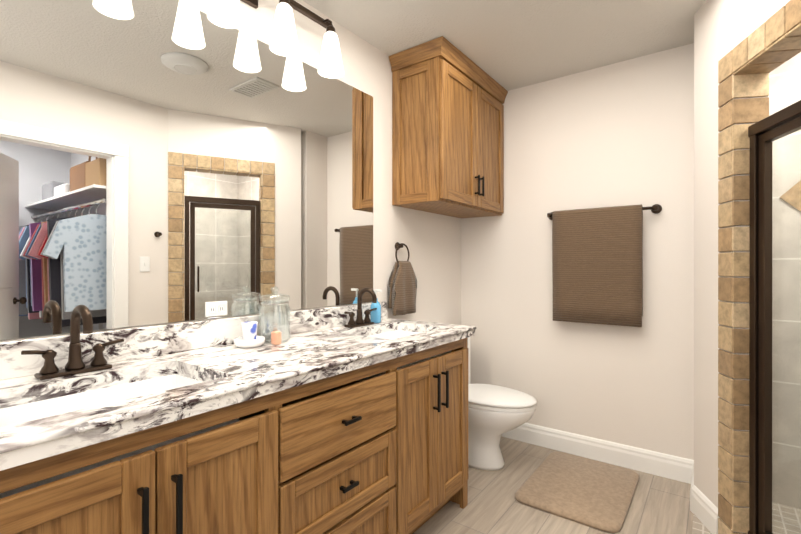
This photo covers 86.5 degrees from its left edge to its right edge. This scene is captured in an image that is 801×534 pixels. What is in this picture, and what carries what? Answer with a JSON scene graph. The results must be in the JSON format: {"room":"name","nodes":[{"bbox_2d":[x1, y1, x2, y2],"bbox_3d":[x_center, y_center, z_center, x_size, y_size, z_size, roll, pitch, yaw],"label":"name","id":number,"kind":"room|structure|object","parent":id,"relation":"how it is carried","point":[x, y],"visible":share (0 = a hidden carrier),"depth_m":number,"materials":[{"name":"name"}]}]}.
{"room":"bathroom","nodes":[
{"label":"bathroom","id":0,"kind":"room"},
{"bbox_2d":[0,300,451,527],"bbox_3d":[-0.450,0.343,1.581,0.479,0.285,1.845,0,0,37],"label":"countertop","id":1,"kind":"structure","parent":0,"relation":"attached to","point":[54,450],"depth_m":1.06,"materials":[{"name":"white stone"}]},
{"bbox_2d":[0,0,460,341],"bbox_3d":[-0.710,-0.020,1.721,0.100,2.440,4.000,0,0,37],"label":"wall","id":2,"kind":"structure","parent":0,"point":[432,241],"depth_m":2.47,"materials":[{"name":"white paint"}]},
{"bbox_2d":[0,0,372,339],"bbox_3d":[-0.664,-0.378,1.686,0.013,1.145,1.720,0,0,37],"label":"mirror","id":3,"kind":"object","parent":2,"relation":"attached to","point":[165,161],"visible":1,"depth_m":1.48,"materials":[{"name":"clear glass"}]},
{"bbox_2d":[205,301,226,316],"bbox_3d":[-0.703,0.160,1.629,0.007,0.056,0.090,0,0,37],"label":"outlet plate","id":4,"kind":"object","parent":3,"relation":"attached to","point":[212,308],"depth_m":1.63,"materials":[{"name":"white plastic"}]},
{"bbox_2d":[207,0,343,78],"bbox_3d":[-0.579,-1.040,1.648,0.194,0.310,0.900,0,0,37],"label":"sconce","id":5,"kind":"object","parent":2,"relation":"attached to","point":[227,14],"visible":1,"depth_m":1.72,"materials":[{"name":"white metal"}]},
{"bbox_2d":[387,242,416,315],"bbox_3d":[0.013,0.065,2.548,0.077,0.430,0.220,0,0,37],"label":"towel ring","id":6,"kind":"object","parent":2,"relation":"attached to","point":[402,291],"visible":0.98,"depth_m":2.50,"materials":[{"name":"brown fabric"}]},
{"bbox_2d":[389,36,507,217],"bbox_3d":[0.346,-0.801,2.743,0.375,0.870,0.892,0,0,37],"label":"upper cabinet","id":7,"kind":"object","parent":2,"relation":"attached to","point":[448,99],"visible":0.98,"depth_m":2.48,"materials":[{"name":"brown wood"}]},
{"bbox_2d":[303,0,705,90],"bbox_3d":[0.953,-1.264,0.520,4.200,0.050,4.050,0,0,37],"label":"ceiling","id":8,"kind":"structure","parent":0,"point":[507,45],"depth_m":2.21,"materials":[{"name":"white paint"}]},
{"bbox_2d":[461,43,693,459],"bbox_3d":[1.077,-0.021,2.824,1.460,2.440,0.100,0,0,37],"label":"wall","id":9,"kind":"structure","parent":0,"point":[617,134],"depth_m":2.65,"materials":[{"name":"white paint"}]},
{"bbox_2d":[502,423,699,490],"bbox_3d":[1.043,1.134,2.778,1.460,0.130,0.016,0,0,37],"label":"baseboard","id":10,"kind":"structure","parent":9,"relation":"attached to","point":[677,468],"depth_m":2.60,"materials":[{"name":"white wood"}]},
{"bbox_2d":[547,204,661,326],"bbox_3d":[1.216,-0.009,2.600,0.646,0.707,0.093,0,0,37],"label":"towel rail","id":11,"kind":"object","parent":9,"relation":"attached to","point":[597,265],"visible":1,"depth_m":2.56,"materials":[{"name":"brown fabric"}]},
{"bbox_2d":[413,436,800,533],"bbox_3d":[0.516,1.223,0.815,3.150,0.055,4.000,0,0,37],"label":"floor","id":12,"kind":"structure","parent":0,"point":[659,505],"depth_m":2.09,"materials":[{"name":"beige tile"}]},
{"bbox_2d":[0,360,467,533],"bbox_3d":[-0.407,0.851,1.550,0.586,0.698,1.805,0,0,37],"label":"bathroom vanity","id":13,"kind":"object","parent":12,"relation":"on","point":[349,419],"depth_m":1.31,"materials":[{"name":"brown wood"}]},
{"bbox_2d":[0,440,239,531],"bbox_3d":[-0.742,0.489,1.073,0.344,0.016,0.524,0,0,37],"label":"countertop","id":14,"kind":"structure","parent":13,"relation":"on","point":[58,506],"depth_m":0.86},
{"bbox_2d":[234,321,264,347],"bbox_3d":[-0.572,0.254,1.613,0.112,0.090,0.112,0,0,37],"label":"soap dish","id":15,"kind":"object","parent":13,"relation":"on","point":[249,338],"visible":1,"depth_m":1.59,"materials":[{"name":"white ceramic"}]},
{"bbox_2d":[259,286,289,342],"bbox_3d":[-0.511,0.189,1.729,0.124,0.220,0.124,0,0,37],"label":"glass jar","id":16,"kind":"object","parent":13,"relation":"on","point":[270,322],"visible":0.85,"depth_m":1.69,"materials":[{"name":"clear glass"}]},
{"bbox_2d":[271,331,280,344],"bbox_3d":[-0.480,0.274,1.645,0.030,0.050,0.030,0,0,37],"label":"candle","id":17,"kind":"object","parent":13,"relation":"on","point":[275,337],"visible":0.98,"depth_m":1.63,"materials":[{"name":"orange wax"}]},
{"bbox_2d":[332,360,447,383],"bbox_3d":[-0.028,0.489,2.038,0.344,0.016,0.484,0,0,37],"label":"countertop","id":18,"kind":"structure","parent":13,"relation":"on","point":[377,371],"depth_m":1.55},
{"bbox_2d":[370,289,381,322],"bbox_3d":[-0.130,0.209,2.287,0.072,0.178,0.045,0,0,37],"label":"soap dispenser","id":19,"kind":"object","parent":18,"relation":"on","point":[375,316],"visible":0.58,"depth_m":2.27,"materials":[{"name":"blue plastic"}]},
{"bbox_2d":[468,337,536,470],"bbox_3d":[0.457,0.802,2.602,0.720,0.795,0.542,0,0,37],"label":"toilet","id":20,"kind":"object","parent":12,"relation":"on","point":[495,412],"visible":0.33,"depth_m":2.49,"materials":[{"name":"white ceramic"}]},
{"bbox_2d":[515,451,638,532],"bbox_3d":[0.977,1.186,2.321,0.500,0.025,0.700,0,0,37],"label":"bath rug","id":21,"kind":"object","parent":12,"relation":"on","point":[595,494],"visible":1,"depth_m":2.23,"materials":[{"name":"beige fabric"}]},
{"bbox_2d":[694,0,789,532],"bbox_3d":[1.411,-0.020,1.565,0.120,2.440,1.050,0,0,10],"label":"wall","id":22,"kind":"structure","parent":0,"point":[722,28],"depth_m":1.96,"materials":[{"name":"white paint"}]},
{"bbox_2d":[718,0,800,533],"bbox_3d":[1.386,0.148,1.453,0.132,2.105,0.820,0,0,10],"label":"trim","id":23,"kind":"structure","parent":22,"relation":"attached to","point":[751,61],"depth_m":1.75,"materials":[{"name":"beige tile"}]},
{"bbox_2d":[748,100,800,533],"bbox_3d":[1.387,0.267,1.453,0.090,1.683,0.586,0,0,10],"label":"shower door","id":24,"kind":"structure","parent":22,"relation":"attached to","point":[764,133],"depth_m":1.67,"materials":[{"name":"brown metal"}]},
{"bbox_2d":[768,52,800,508],"bbox_3d":[2.424,-0.020,1.823,1.696,2.440,0.108,0,0,37],"label":"tiled wall","id":25,"kind":"structure","parent":0,"point":[785,85],"depth_m":2.11,"materials":[{"name":"beige tile"}]}
]}

